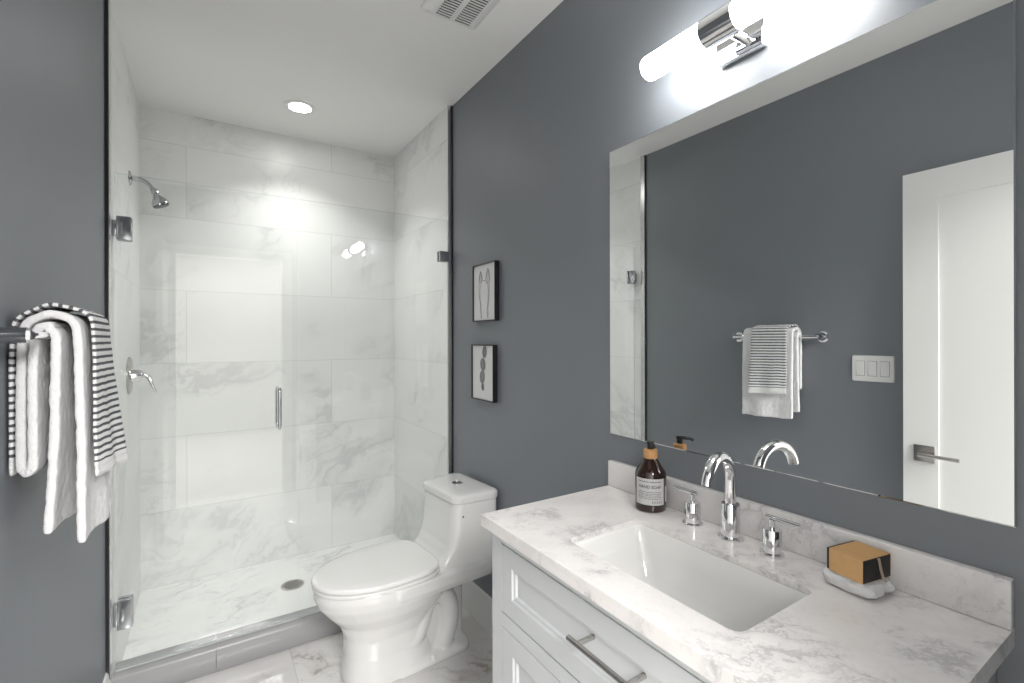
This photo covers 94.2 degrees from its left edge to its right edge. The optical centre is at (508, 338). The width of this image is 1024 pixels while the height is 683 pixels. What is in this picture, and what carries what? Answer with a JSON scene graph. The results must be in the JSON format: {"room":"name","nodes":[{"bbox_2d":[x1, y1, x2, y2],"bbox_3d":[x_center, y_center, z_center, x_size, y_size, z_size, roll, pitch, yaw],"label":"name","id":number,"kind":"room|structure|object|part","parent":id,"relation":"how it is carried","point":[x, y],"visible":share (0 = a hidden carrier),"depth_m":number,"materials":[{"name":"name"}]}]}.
{"room":"bathroom","nodes":[
{"label":"bathroom","id":0,"kind":"room"},
{"bbox_2d":[0,0,140,682],"bbox_3d":[-1.132,0.059,1.125,0.110,2.583,3.193,0,0,-32],"label":"wall","id":1,"kind":"structure","parent":0,"point":[52,175],"depth_m":1.21,"materials":[{"name":"grey paint"}]},
{"bbox_2d":[0,327,50,342],"bbox_3d":[-0.948,-0.006,0.976,0.061,0.054,0.479,0,0,-32],"label":"towel bar","id":2,"kind":"object","parent":1,"relation":"attached to","point":[7,334],"visible":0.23,"depth_m":0.80,"materials":[{"name":"silver metal"}]},
{"bbox_3d":[-0.837,-0.006,0.795,0.047,0.027,0.027,0,0,-32],"label":"post","id":3,"kind":"part","parent":2,"relation":"part of","materials":[{"name":"metal"}]},
{"bbox_2d":[15,310,110,542],"bbox_3d":[-0.915,0.172,0.994,0.113,0.455,0.266,0,0,-32],"label":"towel","id":4,"kind":"object","parent":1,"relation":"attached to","point":[54,393],"visible":0.91,"depth_m":0.91,"materials":[{"name":"white fabric"}]},
{"bbox_2d":[8,302,127,475],"bbox_3d":[-0.896,0.106,0.983,0.152,0.350,0.196,0,0,-32],"label":"striped towel","id":5,"kind":"object","parent":4,"relation":"on","point":[110,449],"visible":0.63,"depth_m":0.96,"materials":[{"name":"fabric"}]},
{"bbox_2d":[104,0,109,678],"bbox_3d":[-1.439,0.059,1.703,0.010,2.583,0.006,0,0,-32],"label":"trim","id":6,"kind":"structure","parent":1,"relation":"attached to","point":[106,125],"depth_m":1.70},
{"bbox_2d":[103,673,110,682],"bbox_3d":[-1.062,1.270,1.116,0.014,0.160,1.386,0,0,-32],"label":"baseboard","id":7,"kind":"structure","parent":1,"relation":"attached to","point":[106,677],"depth_m":1.68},
{"bbox_2d":[108,0,111,682],"bbox_3d":[-1.449,0.059,1.720,0.012,2.583,0.033,0,0,-32],"label":"trim","id":8,"kind":"structure","parent":1,"relation":"attached to","point":[109,73],"depth_m":1.72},
{"bbox_2d":[126,357,156,394],"bbox_3d":[-1.668,0.165,2.168,0.103,0.170,0.170,0,0,-32],"label":"shower valve","id":9,"kind":"object","parent":1,"relation":"attached to","point":[132,375],"visible":1,"depth_m":2.13,"materials":[{"name":"silver metal"}]},
{"bbox_3d":[-1.707,0.165,2.144,0.012,0.170,0.170,0,0,-32],"label":"plate","id":10,"kind":"part","parent":9,"relation":"part of","materials":[{"name":"silver metal"}]},
{"bbox_3d":[-1.650,0.198,2.178,0.063,0.093,0.024,0,0,-28],"label":"lever","id":11,"kind":"part","parent":9,"relation":"part of","materials":[{"name":"silver metal"}]},
{"bbox_2d":[128,170,169,208],"bbox_3d":[-1.666,-0.689,2.207,0.152,0.158,0.076,0,0,-32],"label":"shower head","id":12,"kind":"object","parent":1,"relation":"attached to","point":[158,201],"visible":1,"depth_m":2.20},
{"bbox_3d":[-1.688,-0.715,2.192,0.098,0.059,0.020,0,0,-32],"label":"arm","id":13,"kind":"part","parent":12,"relation":"part of","materials":[{"name":"grey metal"}]},
{"bbox_2d":[112,173,297,671],"bbox_3d":[-1.214,0.312,1.954,0.638,1.873,0.107,0,0,-32],"label":"shower door","id":14,"kind":"structure","parent":1,"relation":"attached to","point":[122,227],"depth_m":1.79,"materials":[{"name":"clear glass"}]},
{"bbox_3d":[-1.211,0.308,1.955,0.633,1.865,0.010,0,0,-32],"label":"glass pane","id":15,"kind":"part","parent":14,"relation":"part of","materials":[{"name":"clear glass"}]},
{"bbox_3d":[-1.026,0.300,2.107,0.017,0.187,0.048,0,0,-32],"label":"handle","id":16,"kind":"part","parent":14,"relation":"part of","materials":[{"name":"silver metal"}]},
{"bbox_3d":[-0.994,0.300,2.058,0.017,0.187,0.048,0,0,-32],"label":"handle","id":17,"kind":"part","parent":14,"relation":"part of","materials":[{"name":"silver metal"}]},
{"bbox_2d":[139,105,394,590],"bbox_3d":[-1.382,0.059,2.916,1.608,2.583,0.100,0,0,-32],"label":"wall","id":18,"kind":"structure","parent":0,"point":[268,264],"depth_m":2.80,"materials":[{"name":"tile"}]},
{"bbox_2d":[122,534,492,682],"bbox_3d":[-0.486,1.397,1.509,1.608,0.145,3.433,0,0,-32],"label":"floor","id":19,"kind":"structure","parent":0,"point":[167,616],"depth_m":2.23,"materials":[{"name":"white stone"}]},
{"bbox_2d":[112,606,341,682],"bbox_3d":[-0.911,1.300,2.166,1.374,0.100,0.113,0,0,-32],"label":"shower curb","id":20,"kind":"object","parent":19,"relation":"on","point":[311,624],"depth_m":1.96,"materials":[{"name":"stone"}]},
{"bbox_2d":[281,579,303,590],"bbox_3d":[-1.166,1.324,2.563,0.116,0.004,0.116,0,0,-32],"label":"floor drain","id":21,"kind":"object","parent":19,"relation":"on","point":[293,584],"visible":1,"depth_m":2.56,"materials":[{"name":"silver metal"}]},
{"bbox_2d":[311,473,497,682],"bbox_3d":[-0.445,1.003,2.023,0.750,0.692,0.376,0,0,-37],"label":"toilet","id":22,"kind":"object","parent":19,"relation":"on","point":[396,605],"visible":1,"depth_m":1.95,"materials":[{"name":"ceramic"}]},
{"bbox_3d":[-0.552,0.930,1.941,0.480,0.021,0.376,0,0,-37],"label":"lid","id":23,"kind":"part","parent":22,"relation":"part of","materials":[{"name":"plastic"}]},
{"bbox_3d":[-0.549,0.950,1.944,0.484,0.014,0.374,0,0,-37],"label":"seat","id":24,"kind":"part","parent":22,"relation":"part of","materials":[{"name":"plastic"}]},
{"bbox_3d":[-0.235,0.680,2.184,0.220,0.037,0.366,0,0,-37],"label":"tank lid","id":25,"kind":"part","parent":22,"relation":"part of","materials":[{"name":"ceramic"}]},
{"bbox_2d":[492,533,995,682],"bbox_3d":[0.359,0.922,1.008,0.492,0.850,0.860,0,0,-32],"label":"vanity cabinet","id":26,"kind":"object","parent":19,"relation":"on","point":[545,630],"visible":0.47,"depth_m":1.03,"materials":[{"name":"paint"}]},
{"bbox_3d":[0.092,0.979,1.066,0.018,0.482,0.380,0,0,-32],"label":"door","id":27,"kind":"part","parent":26,"relation":"part of","materials":[{"name":"paint"}]},
{"bbox_3d":[0.195,0.923,0.904,0.020,0.850,0.860,0,0,-32],"label":"frame","id":28,"kind":"part","parent":26,"relation":"part of","materials":[{"name":"paint"}]},
{"bbox_3d":[0.194,0.612,0.904,0.018,0.172,0.764,0,0,-32],"label":"drawer","id":29,"kind":"part","parent":26,"relation":"part of","materials":[{"name":"paint"}]},
{"bbox_3d":[0.181,0.591,0.876,0.051,0.012,0.180,0,0,-32],"label":"drawer handle","id":30,"kind":"part","parent":26,"relation":"part of","materials":[{"name":"silver metal"}]},
{"bbox_2d":[481,485,1014,682],"bbox_3d":[0.371,0.482,1.019,0.483,0.030,0.903,0,0,-32],"label":"countertop","id":31,"kind":"structure","parent":26,"relation":"on","point":[832,634],"depth_m":0.80,"materials":[{"name":"stone"}]},
{"bbox_2d":[635,441,665,512],"bbox_3d":[0.390,0.374,1.312,0.084,0.186,0.083,0,0,-32],"label":"soap bottle","id":32,"kind":"object","parent":31,"relation":"on","point":[650,476],"visible":1,"depth_m":1.28,"materials":[{"name":"brown glass"}]},
{"bbox_2d":[639,480,660,499],"bbox_3d":[0.378,0.406,1.278,0.059,0.047,0.012,0,0,20],"label":"label","id":33,"kind":"object","parent":32,"relation":"attached to","point":[648,489],"depth_m":1.27,"materials":[{"name":"white paper"}]},
{"bbox_2d":[574,524,807,631],"bbox_3d":[0.351,0.553,0.996,0.282,0.146,0.466,0,0,-32],"label":"sink basin","id":34,"kind":"object","parent":31,"relation":"in","point":[738,598],"visible":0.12,"depth_m":1.08,"materials":[{"name":"ceramic"}]},
{"bbox_2d":[673,452,800,558],"bbox_3d":[0.474,0.361,1.090,0.162,0.211,0.316,0,0,-32],"label":"faucet","id":35,"kind":"object","parent":31,"relation":"on","point":[771,547],"visible":1,"depth_m":1.10,"materials":[{"name":"silver metal"}]},
{"bbox_3d":[0.452,0.388,1.222,0.010,0.010,0.071,0,0,-32],"label":"lever","id":36,"kind":"part","parent":35,"relation":"part of","materials":[{"name":"silver metal"}]},
{"bbox_3d":[0.465,0.439,1.203,0.049,0.055,0.049,0,0,-32],"label":"handle","id":37,"kind":"part","parent":35,"relation":"part of","materials":[{"name":"silver metal"}]},
{"bbox_3d":[0.465,0.403,1.203,0.013,0.021,0.013,0,0,-32],"label":"stem","id":38,"kind":"part","parent":35,"relation":"part of","materials":[{"name":"silver metal"}]},
{"bbox_3d":[0.572,0.439,1.034,0.049,0.055,0.049,0,0,-32],"label":"handle","id":39,"kind":"part","parent":35,"relation":"part of","materials":[{"name":"silver metal"}]},
{"bbox_3d":[0.572,0.402,1.034,0.013,0.021,0.013,0,0,-32],"label":"stem","id":40,"kind":"part","parent":35,"relation":"part of","materials":[{"name":"silver metal"}]},
{"bbox_3d":[0.584,0.388,1.015,0.010,0.010,0.071,0,0,-32],"label":"lever","id":41,"kind":"part","parent":35,"relation":"part of","materials":[{"name":"silver metal"}]},
{"bbox_2d":[822,567,894,598],"bbox_3d":[0.655,0.450,0.894,0.087,0.031,0.095,0,0,-25],"label":"soap dish","id":42,"kind":"object","parent":31,"relation":"on","point":[876,589],"visible":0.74,"depth_m":0.86,"materials":[{"name":"white ceramic"}]},
{"bbox_2d":[827,541,890,584],"bbox_3d":[0.656,0.418,0.889,0.080,0.044,0.080,0,0,-22],"label":"soap box","id":43,"kind":"object","parent":42,"relation":"on","point":[862,563],"visible":1,"depth_m":0.87,"materials":[{"name":"cardboard"}]},
{"bbox_2d":[110,0,562,157],"bbox_3d":[-0.497,-1.284,1.518,1.608,0.100,3.413,0,0,-32],"label":"ceiling","id":44,"kind":"structure","parent":0,"point":[375,74],"depth_m":2.10,"materials":[{"name":"paint"}]},
{"bbox_2d":[284,100,315,114],"bbox_3d":[-1.111,-1.229,2.528,0.156,0.007,0.156,0,0,-32],"label":"recessed light","id":45,"kind":"object","parent":44,"relation":"in","point":[296,106],"visible":1,"depth_m":2.52,"materials":[{"name":"white plastic"}]},
{"bbox_2d":[421,0,499,29],"bbox_3d":[-0.174,-1.226,1.739,0.230,0.018,0.230,0,0,-32],"label":"ceiling vent","id":46,"kind":"object","parent":44,"relation":"in","point":[469,14],"visible":1,"depth_m":1.76,"materials":[{"name":"white plastic"}]},
{"bbox_2d":[394,0,1023,682],"bbox_3d":[0.127,0.056,1.924,0.124,2.583,3.193,0,0,-32],"label":"wall","id":47,"kind":"structure","parent":0,"point":[534,137],"depth_m":1.76,"materials":[{"name":"grey paint"}]},
{"bbox_2d":[437,251,448,262],"bbox_3d":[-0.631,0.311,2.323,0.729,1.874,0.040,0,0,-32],"label":"glass clamp","id":48,"kind":"object","parent":47,"relation":"attached to","point":[442,256],"visible":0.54,"depth_m":2.49,"materials":[{"name":"metal"}]},
{"bbox_2d":[447,105,450,473],"bbox_3d":[-0.312,0.057,2.522,0.024,2.583,0.008,0,0,-32],"label":"trim","id":49,"kind":"structure","parent":47,"relation":"attached to","point":[448,106],"depth_m":2.52,"materials":[{"name":"black metal"}]},
{"bbox_2d":[451,106,452,472],"bbox_3d":[-0.301,0.057,2.519,0.008,2.583,0.007,0,0,-32],"label":"trim","id":50,"kind":"structure","parent":47,"relation":"attached to","point":[451,106],"depth_m":2.52,"materials":[{"name":"black metal"}]},
{"bbox_2d":[462,581,492,636],"bbox_3d":[0.025,1.268,2.005,0.014,0.160,1.162,0,0,-32],"label":"baseboard","id":51,"kind":"structure","parent":47,"relation":"attached to","point":[477,602],"depth_m":2.26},
{"bbox_2d":[471,344,497,402],"bbox_3d":[-0.117,0.156,2.214,0.023,0.259,0.207,0,0,-32],"label":"framed print","id":52,"kind":"object","parent":47,"relation":"attached to","point":[483,357],"visible":1,"depth_m":2.20,"materials":[{"name":"paper"}]},
{"bbox_2d":[472,260,498,321],"bbox_3d":[-0.110,-0.216,2.202,0.023,0.266,0.211,0,0,-32],"label":"framed print","id":53,"kind":"object","parent":47,"relation":"attached to","point":[485,276],"visible":1,"depth_m":2.19,"materials":[{"name":"paper"}]},
{"bbox_2d":[640,0,790,80],"bbox_3d":[0.516,-0.735,1.111,0.134,0.112,0.444,0,0,-32],"label":"vanity light","id":54,"kind":"object","parent":47,"relation":"attached to","point":[738,28],"visible":1,"depth_m":1.12,"materials":[{"name":"silver metal"}]},
{"bbox_3d":[0.418,-0.723,1.205,0.062,0.062,0.182,0,0,-32],"label":"lamp shade","id":55,"kind":"part","parent":54,"relation":"part of","materials":[{"name":"white glass"}]},
{"bbox_3d":[0.522,-0.723,1.115,0.080,0.026,0.026,0,0,-32],"label":"arm","id":56,"kind":"part","parent":54,"relation":"part of","materials":[{"name":"silver metal"}]},
{"bbox_3d":[0.560,-0.735,1.147,0.022,0.112,0.118,0,0,-32],"label":"plate","id":57,"kind":"part","parent":54,"relation":"part of","materials":[{"name":"silver metal"}]},
{"bbox_3d":[0.559,-0.723,0.983,0.062,0.062,0.182,0,0,-32],"label":"lamp shade","id":58,"kind":"part","parent":54,"relation":"part of","materials":[{"name":"white glass"}]},
{"bbox_2d":[608,460,1014,630],"bbox_3d":[0.566,0.427,1.143,0.020,0.080,0.903,0,0,-32],"label":"backsplash","id":59,"kind":"structure","parent":47,"relation":"attached to","point":[981,594],"depth_m":0.89,"materials":[{"name":"stone"}]},
{"bbox_2d":[609,0,1016,527],"bbox_3d":[0.570,-0.149,1.149,0.006,0.906,0.912,0,0,-32],"label":"wall mirror","id":60,"kind":"object","parent":47,"relation":"attached to","point":[813,266],"visible":1,"depth_m":0.96,"materials":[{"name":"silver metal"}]}
]}

